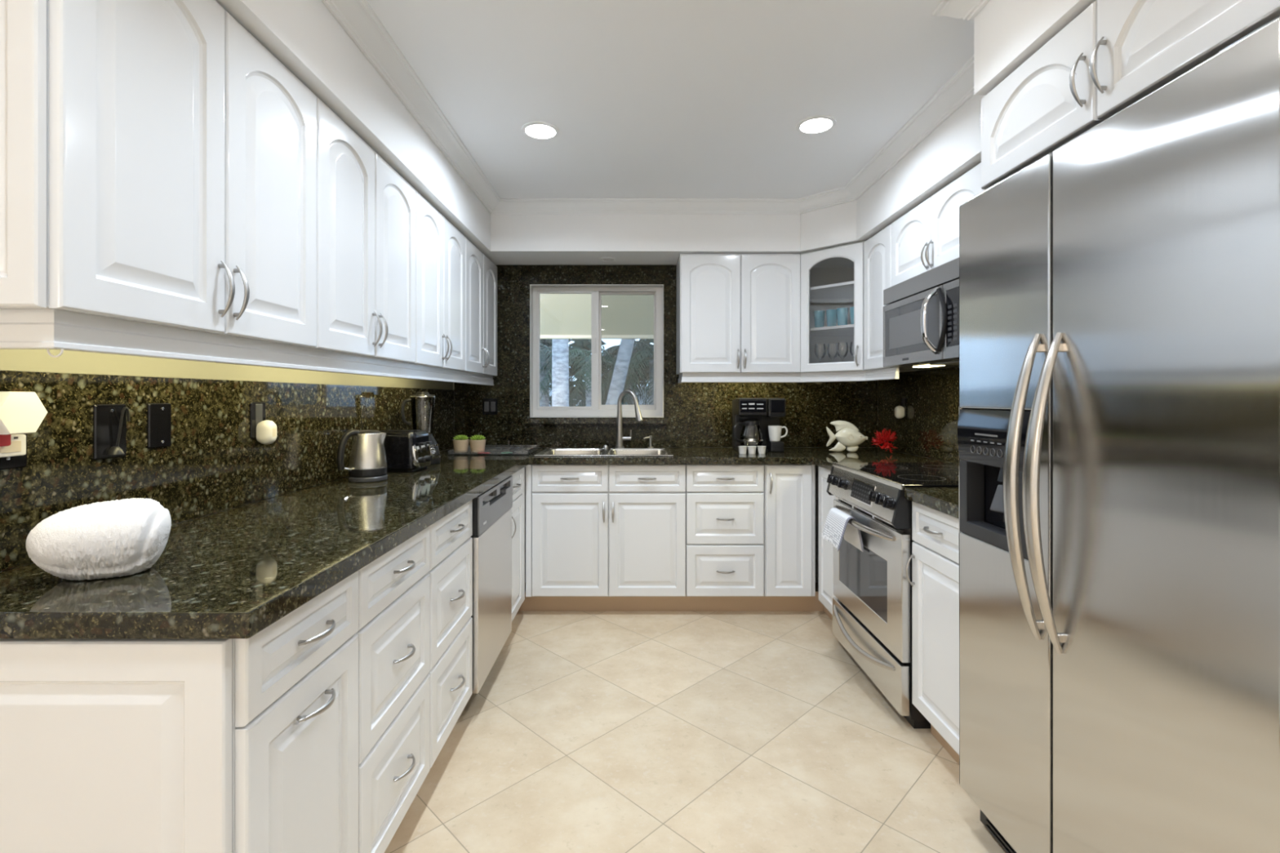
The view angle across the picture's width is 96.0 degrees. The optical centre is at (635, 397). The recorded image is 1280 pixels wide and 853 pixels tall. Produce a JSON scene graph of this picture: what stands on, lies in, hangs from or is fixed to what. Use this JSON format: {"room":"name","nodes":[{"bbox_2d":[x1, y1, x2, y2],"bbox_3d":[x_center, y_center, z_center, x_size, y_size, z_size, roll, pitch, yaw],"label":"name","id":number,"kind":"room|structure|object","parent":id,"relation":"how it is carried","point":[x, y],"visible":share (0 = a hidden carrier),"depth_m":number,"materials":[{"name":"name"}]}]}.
{"room":"kitchen","nodes":[
{"label":"kitchen","id":0,"kind":"room"},
{"bbox_2d":[0,370,451,572],"bbox_3d":[-1.315,0.030,2.380,0.140,2.440,3.040,0,0,0],"label":"wall","id":1,"kind":"structure","parent":0,"point":[6,371],"depth_m":1.73,"materials":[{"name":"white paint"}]},
{"bbox_2d":[0,0,316,347],"bbox_3d":[-1.060,-0.518,1.298,0.326,0.746,0.772,0,0,0],"label":"upper cabinet","id":2,"kind":"object","parent":1,"relation":"attached to","point":[158,161],"visible":1,"depth_m":1.11,"materials":[{"name":"white"}]},
{"bbox_2d":[0,370,337,571],"bbox_3d":[-1.234,0.141,1.650,0.018,0.387,1.440,0,0,0],"label":"backsplash","id":3,"kind":"structure","parent":1,"relation":"attached to","point":[211,464],"depth_m":1.53,"materials":[{"name":"stone"}]},
{"bbox_2d":[0,433,26,470],"bbox_3d":[-1.221,0.078,1.118,0.008,0.122,0.075,0,0,0],"label":"outlet plate","id":4,"kind":"object","parent":3,"relation":"attached to","point":[20,461],"visible":0.33,"depth_m":1.13,"materials":[{"name":"black"}]},
{"bbox_2d":[0,434,26,457],"bbox_3d":[-1.195,0.090,1.082,0.042,0.041,0.060,0,0,0],"label":"plug","id":5,"kind":"object","parent":4,"relation":"attached to","point":[17,447],"visible":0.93,"depth_m":1.09,"materials":[{"name":"white plastic"}]},
{"bbox_2d":[0,391,47,446],"bbox_3d":[-1.177,0.040,1.068,0.081,0.101,0.093,0,0,0],"label":"night light","id":6,"kind":"object","parent":4,"relation":"attached to","point":[20,412],"visible":1,"depth_m":1.06,"materials":[{"name":"white plastic"}]},
{"bbox_2d":[93,404,129,460],"bbox_3d":[-1.214,0.078,1.339,0.032,0.126,0.081,0,0,0],"label":"wall plate","id":7,"kind":"object","parent":3,"relation":"attached to","point":[109,420],"visible":1,"depth_m":1.33,"materials":[{"name":"black"}]},
{"bbox_2d":[146,403,171,448],"bbox_3d":[-1.221,0.071,1.478,0.007,0.114,0.070,0,0,0],"label":"wall plate","id":8,"kind":"object","parent":3,"relation":"attached to","point":[158,415],"visible":1,"depth_m":1.47,"materials":[{"name":"black"}]},
{"bbox_2d":[249,401,265,438],"bbox_3d":[-1.221,0.072,1.862,0.008,0.116,0.072,0,0,0],"label":"outlet plate","id":9,"kind":"object","parent":3,"relation":"attached to","point":[257,410],"visible":0.79,"depth_m":1.85,"materials":[{"name":"black"}]},
{"bbox_2d":[255,404,262,425],"bbox_3d":[-1.219,0.054,1.862,0.004,0.068,0.034,0,0,0],"label":"socket","id":10,"kind":"object","parent":9,"relation":"attached to","point":[259,407],"depth_m":1.86,"materials":[{"name":"grey plastic"}]},
{"bbox_2d":[256,419,276,444],"bbox_3d":[-1.194,0.112,1.866,0.046,0.080,0.052,0,0,0],"label":"night light","id":11,"kind":"object","parent":9,"relation":"attached to","point":[266,430],"visible":1,"depth_m":1.85,"materials":[{"name":"white plastic"}]},
{"bbox_2d":[0,349,453,390],"bbox_3d":[-1.238,-0.099,2.414,0.014,0.091,2.929,0,0,0],"label":"trim","id":12,"kind":"structure","parent":1,"relation":"attached to","point":[11,360],"depth_m":1.53,"materials":[{"name":"yellow"}]},
{"bbox_2d":[215,0,503,265],"bbox_3d":[-1.067,-1.042,2.400,0.355,0.295,3.000,0,0,0],"label":"soffit","id":13,"kind":"structure","parent":1,"relation":"attached to","point":[304,36],"depth_m":1.86,"materials":[{"name":"white paint"}]},
{"bbox_2d":[310,97,415,363],"bbox_3d":[-1.060,-0.518,2.062,0.326,0.746,0.752,0,0,0],"label":"upper cabinet","id":14,"kind":"object","parent":1,"relation":"attached to","point":[366,210],"visible":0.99,"depth_m":1.96,"materials":[{"name":"white"}]},
{"bbox_2d":[0,309,493,385],"bbox_3d":[-1.088,-0.107,2.410,0.270,0.080,2.928,0,0,0],"label":"rail","id":15,"kind":"object","parent":14,"relation":"attached to","point":[20,329],"visible":1,"depth_m":1.20,"materials":[{"name":"white"}]},
{"bbox_2d":[337,385,453,479],"bbox_3d":[-1.234,0.141,3.126,0.018,0.387,1.507,0,0,0],"label":"backsplash","id":16,"kind":"structure","parent":1,"relation":"attached to","point":[359,407],"depth_m":2.84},
{"bbox_2d":[412,190,465,371],"bbox_3d":[-1.060,-0.518,2.795,0.326,0.746,0.707,0,0,0],"label":"upper cabinet","id":17,"kind":"object","parent":1,"relation":"attached to","point":[440,246],"visible":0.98,"depth_m":2.73,"materials":[{"name":"white"}]},
{"bbox_2d":[460,236,497,376],"bbox_3d":[-1.060,-0.518,3.511,0.326,0.746,0.719,0,0,0],"label":"upper cabinet","id":18,"kind":"object","parent":1,"relation":"attached to","point":[481,273],"visible":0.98,"depth_m":3.45,"materials":[{"name":"white"}]},
{"bbox_2d":[453,382,879,582],"bbox_3d":[0.203,0.030,3.990,3.175,2.440,0.180,0,0,0],"label":"wall","id":19,"kind":"structure","parent":0,"point":[816,466],"depth_m":3.90,"materials":[{"name":"white paint"}]},
{"bbox_2d":[529,284,663,417],"bbox_3d":[-0.264,-0.315,3.979,0.900,0.895,0.202,0,0,0],"label":"window","id":20,"kind":"structure","parent":19,"relation":"in","point":[597,409],"depth_m":3.96,"materials":[{"name":"white"}]},
{"bbox_2d":[600,257,616,262],"bbox_3d":[-0.180,-0.891,3.720,0.106,0.007,0.106,0,0,0],"label":"recessed light","id":21,"kind":"object","parent":19,"relation":"attached to","point":[603,259],"visible":1,"depth_m":3.70,"materials":[{"name":"white paint"}]},
{"bbox_2d":[490,213,800,265],"bbox_3d":[0.058,-1.042,3.710,1.894,0.295,0.380,0,0,0],"label":"soffit","id":22,"kind":"structure","parent":19,"relation":"attached to","point":[516,239],"depth_m":3.52,"materials":[{"name":"white paint"}]},
{"bbox_2d":[453,265,878,447],"bbox_3d":[0.203,-0.279,3.889,2.855,1.228,0.018,0,0,0],"label":"backsplash","id":23,"kind":"structure","parent":19,"relation":"attached to","point":[699,415],"depth_m":3.88,"materials":[{"name":"stone"}]},
{"bbox_2d":[482,398,497,414],"bbox_3d":[-0.983,0.060,3.876,0.100,0.108,0.008,0,0,0],"label":"outlet plate","id":24,"kind":"object","parent":23,"relation":"attached to","point":[489,405],"visible":1,"depth_m":3.87,"materials":[{"name":"black"}]},
{"bbox_2d":[484,401,488,411],"bbox_3d":[-1.005,0.060,3.874,0.030,0.066,0.004,0,0,0],"label":"socket","id":25,"kind":"object","parent":24,"relation":"attached to","point":[486,403],"depth_m":3.87,"materials":[{"name":"grey plastic"}]},
{"bbox_2d":[490,401,495,411],"bbox_3d":[-0.961,0.060,3.874,0.030,0.066,0.004,0,0,0],"label":"socket","id":26,"kind":"object","parent":24,"relation":"attached to","point":[492,403],"depth_m":3.87,"materials":[{"name":"grey plastic"}]},
{"bbox_2d":[524,417,668,424],"bbox_3d":[-0.264,0.158,3.866,0.960,0.041,0.028,0,0,0],"label":"window ledge","id":27,"kind":"object","parent":23,"relation":"attached to","point":[527,420],"visible":1,"depth_m":3.85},
{"bbox_2d":[675,253,800,374],"bbox_3d":[0.643,-0.522,3.692,0.743,0.737,0.371,0,0,0],"label":"upper cabinet","id":28,"kind":"object","parent":19,"relation":"attached to","point":[735,313],"visible":1,"depth_m":3.54,"materials":[{"name":"white"}]},
{"bbox_2d":[677,367,898,383],"bbox_3d":[0.845,-0.124,3.455,1.402,0.059,0.418,0,0,32],"label":"rail","id":29,"kind":"object","parent":28,"relation":"attached to","point":[892,373],"visible":0.95,"depth_m":3.57,"materials":[{"name":"white"}]},
{"bbox_2d":[800,240,923,373],"bbox_3d":[1.320,-0.522,3.564,0.616,0.737,0.629,0,0,0],"label":"upper cabinet","id":30,"kind":"object","parent":19,"relation":"attached to","point":[832,277],"visible":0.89,"depth_m":3.52,"materials":[{"name":"white"}]},
{"bbox_2d":[813,310,825,328],"bbox_3d":[1.130,-0.480,3.550,0.068,0.105,0.068,0,0,0],"label":"tumbler","id":31,"kind":"object","parent":30,"relation":"on","point":[819,316],"visible":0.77,"depth_m":3.52,"materials":[{"name":"blue glass"}]},
{"bbox_2d":[814,343,826,363],"bbox_3d":[1.135,-0.252,3.551,0.068,0.155,0.068,0,0,0],"label":"wine glass","id":32,"kind":"object","parent":30,"relation":"in","point":[824,344],"visible":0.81,"depth_m":3.54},
{"bbox_2d":[826,309,837,326],"bbox_3d":[1.192,-0.480,3.506,0.068,0.105,0.068,0,0,0],"label":"tumbler","id":33,"kind":"object","parent":30,"relation":"on","point":[831,314],"visible":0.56,"depth_m":3.48,"materials":[{"name":"blue glass"}]},
{"bbox_2d":[809,280,853,298],"bbox_3d":[1.327,-0.670,3.575,0.565,0.016,0.570,0,0,0],"label":"shelf","id":34,"kind":"object","parent":30,"relation":"attached to","point":[842,290],"depth_m":3.60,"materials":[{"name":"white"}]},
{"bbox_2d":[809,324,853,336],"bbox_3d":[1.327,-0.419,3.575,0.565,0.016,0.570,0,0,0],"label":"shelf","id":35,"kind":"object","parent":30,"relation":"attached to","point":[843,330],"depth_m":3.55,"materials":[{"name":"white"}]},
{"bbox_2d":[826,343,837,359],"bbox_3d":[1.200,-0.252,3.513,0.068,0.155,0.068,0,0,0],"label":"wine glass","id":36,"kind":"object","parent":30,"relation":"in","point":[828,345],"visible":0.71,"depth_m":3.51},
{"bbox_2d":[836,307,848,325],"bbox_3d":[1.234,-0.480,3.441,0.068,0.105,0.068,0,0,0],"label":"tumbler","id":37,"kind":"object","parent":30,"relation":"on","point":[842,313],"visible":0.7,"depth_m":3.42,"materials":[{"name":"blue glass"}]},
{"bbox_2d":[836,342,848,358],"bbox_3d":[1.235,-0.252,3.447,0.068,0.155,0.068,0,0,0],"label":"wine glass","id":38,"kind":"object","parent":30,"relation":"in","point":[837,344],"visible":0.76,"depth_m":3.44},
{"bbox_2d":[848,342,853,357],"bbox_3d":[1.299,-0.252,3.409,0.068,0.155,0.068,0,0,0],"label":"wine glass","id":39,"kind":"object","parent":30,"relation":"in","point":[851,343],"visible":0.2,"depth_m":3.41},
{"bbox_2d":[849,306,853,324],"bbox_3d":[1.296,-0.480,3.398,0.068,0.105,0.068,0,0,0],"label":"tumbler","id":40,"kind":"object","parent":30,"relation":"on","point":[851,308],"visible":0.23,"depth_m":3.38,"materials":[{"name":"blue glass"}]},
{"bbox_2d":[798,95,985,253],"bbox_3d":[1.328,-1.042,2.803,0.644,0.295,2.195,0,0,0],"label":"trim","id":41,"kind":"structure","parent":19,"relation":"attached to","point":[953,148],"depth_m":2.68,"materials":[{"name":"white paint"}]},
{"bbox_2d":[366,0,973,198],"bbox_3d":[-0.200,-1.240,-0.550,6.400,0.100,9.300,0,0,0],"label":"ceiling","id":42,"kind":"structure","parent":0,"point":[645,99],"depth_m":2.18,"materials":[{"name":"white paint"}]},
{"bbox_2d":[521,121,559,139],"bbox_3d":[-0.425,-1.187,2.565,0.168,0.007,0.168,0,0,0],"label":"recessed light","id":43,"kind":"object","parent":42,"relation":"in","point":[535,130],"visible":1,"depth_m":2.55,"materials":[{"name":"white paint"}]},
{"bbox_2d":[320,0,989,213],"bbox_3d":[0.181,-1.156,2.183,2.141,0.068,2.673,0,0,0],"label":"trim","id":44,"kind":"structure","parent":42,"relation":"attached to","point":[357,18],"depth_m":2.63,"materials":[{"name":"white paint"}]},
{"bbox_2d":[795,115,836,133],"bbox_3d":[0.785,-1.187,2.510,0.168,0.007,0.168,0,0,0],"label":"recessed light","id":45,"kind":"object","parent":42,"relation":"in","point":[817,124],"visible":1,"depth_m":2.50,"materials":[{"name":"white paint"}]},
{"bbox_2d":[973,0,1096,95],"bbox_3d":[1.325,-1.042,1.275,0.650,0.295,0.858,0,0,0],"label":"trim","id":46,"kind":"structure","parent":42,"relation":"attached to","point":[1007,33],"depth_m":1.54,"materials":[{"name":"white paint"}]},
{"bbox_2d":[384,582,1006,852],"bbox_3d":[-0.200,1.290,-0.550,6.400,0.080,9.300,0,0,0],"label":"floor","id":47,"kind":"structure","parent":0,"point":[587,731],"depth_m":2.02,"materials":[{"name":"tile"}]},
{"bbox_2d":[0,570,358,852],"bbox_3d":[-0.910,0.816,1.112,0.626,0.869,0.404,0,0,0],"label":"base cabinet","id":48,"kind":"object","parent":47,"relation":"on","point":[108,745],"visible":0.88,"depth_m":0.91,"materials":[{"name":"white"}]},
{"bbox_2d":[0,447,949,638],"bbox_3d":[0.203,0.357,2.390,2.855,0.042,2.980,0,0,0],"label":"countertop","id":49,"kind":"structure","parent":48,"relation":"on","point":[233,573],"depth_m":1.27,"materials":[{"name":"stone"}]},
{"bbox_2d":[25,497,171,580],"bbox_3d":[-1.017,0.265,1.098,0.204,0.138,0.147,0,0,-31],"label":"shell","id":50,"kind":"object","parent":49,"relation":"on","point":[125,537],"visible":1,"depth_m":1.05,"materials":[{"name":"white ceramic"}]},
{"bbox_2d":[336,429,387,483],"bbox_3d":[-1.092,0.231,2.325,0.153,0.209,0.176,0,0,0],"label":"kettle","id":51,"kind":"object","parent":49,"relation":"on","point":[367,460],"visible":1,"depth_m":2.29,"materials":[{"name":"grey metal"}]},
{"bbox_2d":[380,430,432,472],"bbox_3d":[-1.081,0.244,2.664,0.247,0.184,0.182,0,0,4],"label":"toaster","id":52,"kind":"object","parent":49,"relation":"on","point":[406,451],"visible":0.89,"depth_m":2.58,"materials":[{"name":"black"}]},
{"bbox_2d":[400,391,440,465],"bbox_3d":[-1.088,0.153,2.930,0.180,0.364,0.174,0,0,0],"label":"blender","id":53,"kind":"object","parent":49,"relation":"on","point":[435,453],"visible":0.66,"depth_m":2.90,"materials":[{"name":"black plastic"}]},
{"bbox_2d":[400,391,435,434],"bbox_3d":[-1.100,0.078,2.930,0.156,0.213,0.125,0,0,0],"label":"jar","id":54,"kind":"object","parent":53,"relation":"on","point":[412,398],"depth_m":2.90,"materials":[{"name":"clear plastic"}]},
{"bbox_2d":[448,444,539,454],"bbox_3d":[-0.865,0.308,3.575,0.470,0.055,0.410,0,0,0],"label":"acrylic tray","id":55,"kind":"object","parent":49,"relation":"on","point":[488,451],"visible":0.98,"depth_m":3.49,"materials":[{"name":"clear"}]},
{"bbox_2d":[453,435,469,453],"bbox_3d":[-1.045,0.275,3.440,0.093,0.104,0.093,0,0,0],"label":"potted succulent","id":56,"kind":"object","parent":55,"relation":"on","point":[460,442],"visible":1,"depth_m":3.41,"materials":[{"name":"ceramic"}]},
{"bbox_2d":[469,435,485,453],"bbox_3d":[-0.945,0.275,3.440,0.093,0.104,0.093,0,0,0],"label":"potted succulent","id":57,"kind":"object","parent":55,"relation":"on","point":[477,442],"visible":1,"depth_m":3.41,"materials":[{"name":"green plant"}]},
{"bbox_2d":[533,447,673,456],"bbox_3d":[-0.185,0.424,3.567,0.800,0.190,0.535,0,0,0],"label":"sink","id":58,"kind":"object","parent":49,"relation":"in","point":[549,451],"visible":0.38,"depth_m":3.73,"materials":[{"name":"silver metal"}]},
{"bbox_2d":[643,435,653,448],"bbox_3d":[0.079,0.289,3.784,0.073,0.080,0.036,0,0,-20],"label":"soap dispenser","id":59,"kind":"object","parent":58,"relation":"on","point":[650,437],"visible":1,"depth_m":3.78,"materials":[{"name":"grey metal"}]},
{"bbox_2d":[614,389,643,448],"bbox_3d":[-0.041,0.137,3.756,0.207,0.384,0.074,0,0,28],"label":"faucet","id":60,"kind":"object","parent":49,"relation":"on","point":[620,437],"visible":1,"depth_m":3.77,"materials":[{"name":"grey metal"}]},
{"bbox_2d":[737,445,746,453],"bbox_3d":[0.640,0.313,3.455,0.054,0.045,0.054,0,0,0],"label":"pod","id":61,"kind":"object","parent":49,"relation":"on","point":[742,449],"visible":1,"depth_m":3.44,"materials":[{"name":"white plastic"}]},
{"bbox_2d":[747,445,755,453],"bbox_3d":[0.695,0.313,3.452,0.054,0.045,0.054,0,0,0],"label":"pod","id":62,"kind":"object","parent":49,"relation":"on","point":[752,449],"visible":1,"depth_m":3.43,"materials":[{"name":"white plastic"}]},
{"bbox_2d":[732,398,785,452],"bbox_3d":[0.760,0.169,3.665,0.328,0.333,0.270,0,0,0],"label":"coffee maker","id":63,"kind":"object","parent":49,"relation":"on","point":[751,417],"visible":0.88,"depth_m":3.56,"materials":[{"name":"black plastic"}]},
{"bbox_2d":[768,425,787,441],"bbox_3d":[0.887,0.224,3.600,0.123,0.096,0.084,0,0,0],"label":"mug","id":64,"kind":"object","parent":63,"relation":"on","point":[775,431],"visible":1,"depth_m":3.57,"materials":[{"name":"white ceramic"}]},
{"bbox_2d":[756,445,765,453],"bbox_3d":[0.754,0.313,3.455,0.054,0.045,0.054,0,0,0],"label":"pod","id":65,"kind":"object","parent":49,"relation":"on","point":[762,449],"visible":1,"depth_m":3.44,"materials":[{"name":"white plastic"}]},
{"bbox_2d":[826,420,867,452],"bbox_3d":[1.304,0.238,3.558,0.253,0.196,0.071,0,0,4],"label":"fish","id":66,"kind":"object","parent":49,"relation":"on","point":[848,435],"visible":1,"depth_m":3.55},
{"bbox_2d":[871,428,897,453],"bbox_3d":[1.494,0.256,3.461,0.144,0.148,0.133,0,0,-3],"label":"coral","id":67,"kind":"object","parent":49,"relation":"on","point":[885,438],"visible":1,"depth_m":3.44,"materials":[{"name":"red"}]},
{"bbox_2d":[355,525,430,852],"bbox_3d":[-0.910,0.816,1.544,0.626,0.869,0.452,0,0,0],"label":"base cabinet","id":68,"kind":"object","parent":47,"relation":"on","point":[393,633],"visible":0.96,"depth_m":1.49,"materials":[{"name":"white"}]},
{"bbox_2d":[427,499,472,768],"bbox_3d":[-0.910,0.816,2.001,0.626,0.869,0.454,0,0,0],"label":"base cabinet","id":69,"kind":"object","parent":47,"relation":"on","point":[451,572],"visible":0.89,"depth_m":1.96,"materials":[{"name":"white"}]},
{"bbox_2d":[470,475,512,693],"bbox_3d":[-0.902,0.817,2.538,0.590,0.866,0.605,0,0,0],"label":"dishwasher","id":70,"kind":"object","parent":47,"relation":"on","point":[491,536],"visible":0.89,"depth_m":2.44,"materials":[{"name":"silver metal"}]},
{"bbox_2d":[511,466,524,621],"bbox_3d":[-0.910,0.816,3.062,0.626,0.869,0.430,0,0,0],"label":"base cabinet","id":71,"kind":"object","parent":47,"relation":"on","point":[518,477],"visible":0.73,"depth_m":3.09,"materials":[{"name":"white"}]},
{"bbox_2d":[525,464,685,596],"bbox_3d":[-0.172,0.816,3.562,0.912,0.869,0.631,0,0,0],"label":"base cabinet","id":72,"kind":"object","parent":47,"relation":"on","point":[592,530],"visible":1,"depth_m":3.28,"materials":[{"name":"white"}]},
{"bbox_2d":[518,591,823,611],"bbox_3d":[0.200,1.194,3.380,1.800,0.112,0.010,0,0,0],"label":"toe kick","id":73,"kind":"structure","parent":47,"relation":"on","point":[608,603],"depth_m":3.38,"materials":[{"name":"beige"}]},
{"bbox_2d":[685,464,764,596],"bbox_3d":[0.510,0.816,3.562,0.447,0.869,0.631,0,0,0],"label":"base cabinet","id":74,"kind":"object","parent":47,"relation":"on","point":[725,503],"visible":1,"depth_m":3.28,"materials":[{"name":"white"}]},
{"bbox_2d":[764,464,815,596],"bbox_3d":[0.881,0.816,3.562,0.290,0.869,0.631,0,0,0],"label":"base cabinet","id":75,"kind":"object","parent":47,"relation":"on","point":[789,490],"visible":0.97,"depth_m":3.28,"materials":[{"name":"white"}]},
{"bbox_2d":[823,605,832,620],"bbox_3d":[1.105,1.198,3.160,0.010,0.105,0.450,0,0,0],"label":"baseboard","id":76,"kind":"structure","parent":47,"relation":"on","point":[829,615],"depth_m":3.30,"materials":[{"name":"beige"}]},
{"bbox_2d":[818,466,839,614],"bbox_3d":[1.329,0.816,3.104,0.598,0.869,0.346,0,0,0],"label":"base cabinet","id":77,"kind":"object","parent":47,"relation":"on","point":[826,595],"visible":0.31,"depth_m":3.14,"materials":[{"name":"white"}]},
{"bbox_2d":[826,462,959,728],"bbox_3d":[1.267,0.788,2.544,0.666,0.923,0.758,0,0,0],"label":"range","id":78,"kind":"object","parent":47,"relation":"on","point":[872,602],"visible":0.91,"depth_m":2.38,"materials":[{"name":"silver metal"}]},
{"bbox_2d":[821,507,863,551],"bbox_3d":[0.937,0.599,2.628,0.112,0.150,0.254,0,0,0],"label":"tea towel","id":79,"kind":"object","parent":78,"relation":"hanging from","point":[836,527],"visible":0.95,"depth_m":2.61,"materials":[{"name":"fabric"}]},
{"bbox_2d":[832,462,959,489],"bbox_3d":[1.298,0.337,2.544,0.604,0.020,0.758,0,0,0],"label":"cooktop","id":80,"kind":"object","parent":78,"relation":"in","point":[887,476],"depth_m":2.51,"materials":[{"name":"black glass"}]},
{"bbox_2d":[905,501,959,755],"bbox_3d":[1.312,0.816,1.938,0.631,0.869,0.437,0,0,0],"label":"base cabinet","id":81,"kind":"object","parent":47,"relation":"on","point":[935,557],"visible":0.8,"depth_m":1.98,"materials":[{"name":"white"}]},
{"bbox_2d":[904,487,959,518],"bbox_3d":[1.317,0.357,1.937,0.625,0.042,0.443,0,0,0],"label":"countertop","id":82,"kind":"structure","parent":81,"relation":"on","point":[944,500],"depth_m":1.99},
{"bbox_2d":[930,724,959,764],"bbox_3d":[1.105,1.198,1.935,0.010,0.105,0.430,0,0,0],"label":"baseboard","id":83,"kind":"structure","parent":47,"relation":"on","point":[938,736],"depth_m":2.05,"materials":[{"name":"beige"}]},
{"bbox_2d":[957,15,1279,852],"bbox_3d":[1.250,0.337,1.278,0.753,1.826,0.856,0,0,0],"label":"refrigerator","id":84,"kind":"object","parent":47,"relation":"on","point":[1118,424],"visible":1,"depth_m":1.11,"materials":[{"name":"grey metal"}]},
{"bbox_3d":[1.720,0.030,-0.550,0.140,2.440,8.900,0,0,0],"label":"wall","id":85,"kind":"structure","parent":0,"visible":0},
{"bbox_2d":[863,223,948,370],"bbox_3d":[1.456,-0.522,3.083,0.343,0.737,0.347,0,0,0],"label":"upper cabinet","id":86,"kind":"object","parent":85,"relation":"attached to","point":[877,249],"visible":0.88,"depth_m":3.09,"materials":[{"name":"white"}]},
{"bbox_2d":[878,367,959,463],"bbox_3d":[1.639,0.083,2.800,0.018,0.505,2.159,0,0,0],"label":"backsplash","id":87,"kind":"structure","parent":85,"relation":"attached to","point":[929,429],"depth_m":3.25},
{"bbox_2d":[900,398,906,417],"bbox_3d":[1.626,0.060,3.500,0.008,0.114,0.070,0,0,0],"label":"outlet plate","id":88,"kind":"object","parent":87,"relation":"attached to","point":[903,401],"visible":0.79,"depth_m":3.48,"materials":[{"name":"black"}]},
{"bbox_2d":[894,405,904,418],"bbox_3d":[1.599,0.088,3.500,0.046,0.080,0.052,0,0,0],"label":"night light","id":89,"kind":"object","parent":88,"relation":"attached to","point":[899,410],"visible":1,"depth_m":3.48,"materials":[{"name":"white plastic"}]},
{"bbox_2d":[902,398,904,408],"bbox_3d":[1.624,0.040,3.500,0.004,0.068,0.034,0,0,0],"label":"socket","id":90,"kind":"object","parent":88,"relation":"attached to","point":[903,399],"depth_m":3.50,"materials":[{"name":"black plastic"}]},
{"bbox_2d":[883,257,959,367],"bbox_3d":[1.400,-0.344,2.520,0.452,0.396,0.756,0,0,0],"label":"microwave","id":91,"kind":"object","parent":85,"relation":"attached to","point":[921,312],"visible":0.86,"depth_m":2.48,"materials":[{"name":"grey metal"}]},
{"bbox_2d":[891,162,988,286],"bbox_3d":[1.440,-0.720,2.514,0.376,0.343,0.781,0,0,0],"label":"upper cabinet","id":92,"kind":"object","parent":85,"relation":"attached to","point":[926,237],"visible":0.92,"depth_m":2.50,"materials":[{"name":"white"}]},
{"bbox_2d":[981,0,1279,189],"bbox_3d":[1.304,-0.752,1.275,0.647,0.277,0.847,0,0,0],"label":"upper cabinet","id":93,"kind":"object","parent":85,"relation":"attached to","point":[1113,54],"visible":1,"depth_m":1.26,"materials":[{"name":"white"}]},
{"label":"outside","id":94,"kind":"structure","parent":0,"visible":0},
{"bbox_3d":[0.000,1.320,17.050,28.000,0.100,25.900,0,0,0],"label":"ground","id":95,"kind":"structure","parent":94,"visible":0},
{"bbox_2d":[539,382,551,399],"bbox_3d":[-2.693,0.254,10.219,2.253,2.037,2.301,0,0,21],"label":"palm tree","id":96,"kind":"object","parent":95,"relation":"on","point":[540,382],"visible":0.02,"depth_m":10.45,"materials":[{"name":"green plant"}]},
{"bbox_2d":[547,338,568,406],"bbox_3d":[-1.008,-0.616,8.513,2.644,3.772,2.805,0,0,16],"label":"palm tree","id":97,"kind":"object","parent":95,"relation":"on","point":[560,347],"visible":0.02,"depth_m":8.39,"materials":[{"name":"grey plant"}]},
{"bbox_2d":[539,343,603,406],"bbox_3d":[-1.792,0.105,11.310,2.218,2.335,2.144,0,0,-42],"label":"palm tree","id":98,"kind":"object","parent":95,"relation":"on","point":[545,352],"visible":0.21,"depth_m":11.11,"materials":[{"name":"green plant"}]},
{"bbox_2d":[539,348,649,406],"bbox_3d":[-0.873,0.165,11.002,2.306,2.213,2.085,0,0,0],"label":"palm tree","id":99,"kind":"object","parent":95,"relation":"on","point":[586,357],"visible":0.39,"depth_m":10.66,"materials":[{"name":"green plant"}]},
{"bbox_2d":[539,338,653,406],"bbox_3d":[-0.495,-0.621,13.896,7.728,3.949,1.764,0,0,0],"label":"hedge","id":100,"kind":"object","parent":95,"relation":"on","point":[579,344],"visible":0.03,"depth_m":13.51,"materials":[{"name":"green plant"}]},
{"bbox_2d":[549,386,649,406],"bbox_3d":[0.000,0.485,16.100,28.000,1.570,0.200,0,0,0],"label":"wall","id":101,"kind":"structure","parent":95,"relation":"on","point":[641,402],"depth_m":16.00,"materials":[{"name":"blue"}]},
{"bbox_2d":[574,341,653,406],"bbox_3d":[-0.166,0.066,11.552,2.287,2.411,2.120,0,0,32],"label":"palm tree","id":102,"kind":"object","parent":95,"relation":"on","point":[637,348],"visible":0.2,"depth_m":11.38,"materials":[{"name":"green plant"}]},
{"bbox_2d":[605,338,635,404],"bbox_3d":[0.128,-0.600,8.595,2.730,3.789,2.571,0,0,0],"label":"palm tree","id":103,"kind":"object","parent":95,"relation":"on","point":[625,349],"visible":0.06,"depth_m":8.51,"materials":[{"name":"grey plant"}]},
{"bbox_2d":[601,351,653,404],"bbox_3d":[0.312,0.220,10.454,2.192,2.103,2.306,0,0,20],"label":"palm tree","id":104,"kind":"object","parent":95,"relation":"on","point":[643,360],"visible":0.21,"depth_m":10.04,"materials":[{"name":"green plant"}]},
{"bbox_2d":[636,379,648,404],"bbox_3d":[1.101,0.198,11.384,2.328,2.150,2.178,0,0,0],"label":"palm tree","id":105,"kind":"object","parent":95,"relation":"on","point":[648,380],"visible":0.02,"depth_m":11.02,"materials":[{"name":"green plant"}]},
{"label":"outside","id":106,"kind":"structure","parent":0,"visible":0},
{"bbox_2d":[539,293,653,335],"bbox_3d":[0.000,-1.020,5.525,10.000,0.560,2.850,0,0,0],"label":"window blind","id":107,"kind":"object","parent":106,"point":[560,314],"visible":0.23,"depth_m":6.10,"materials":[{"name":"fabric"}]},
{"bbox_2d":[539,335,653,338],"bbox_3d":[0.000,-0.741,6.940,10.000,0.058,0.080,0,0,0],"label":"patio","id":108,"kind":"structure","parent":107,"relation":"attached to","point":[540,336],"depth_m":6.90,"materials":[{"name":"beige paint"}]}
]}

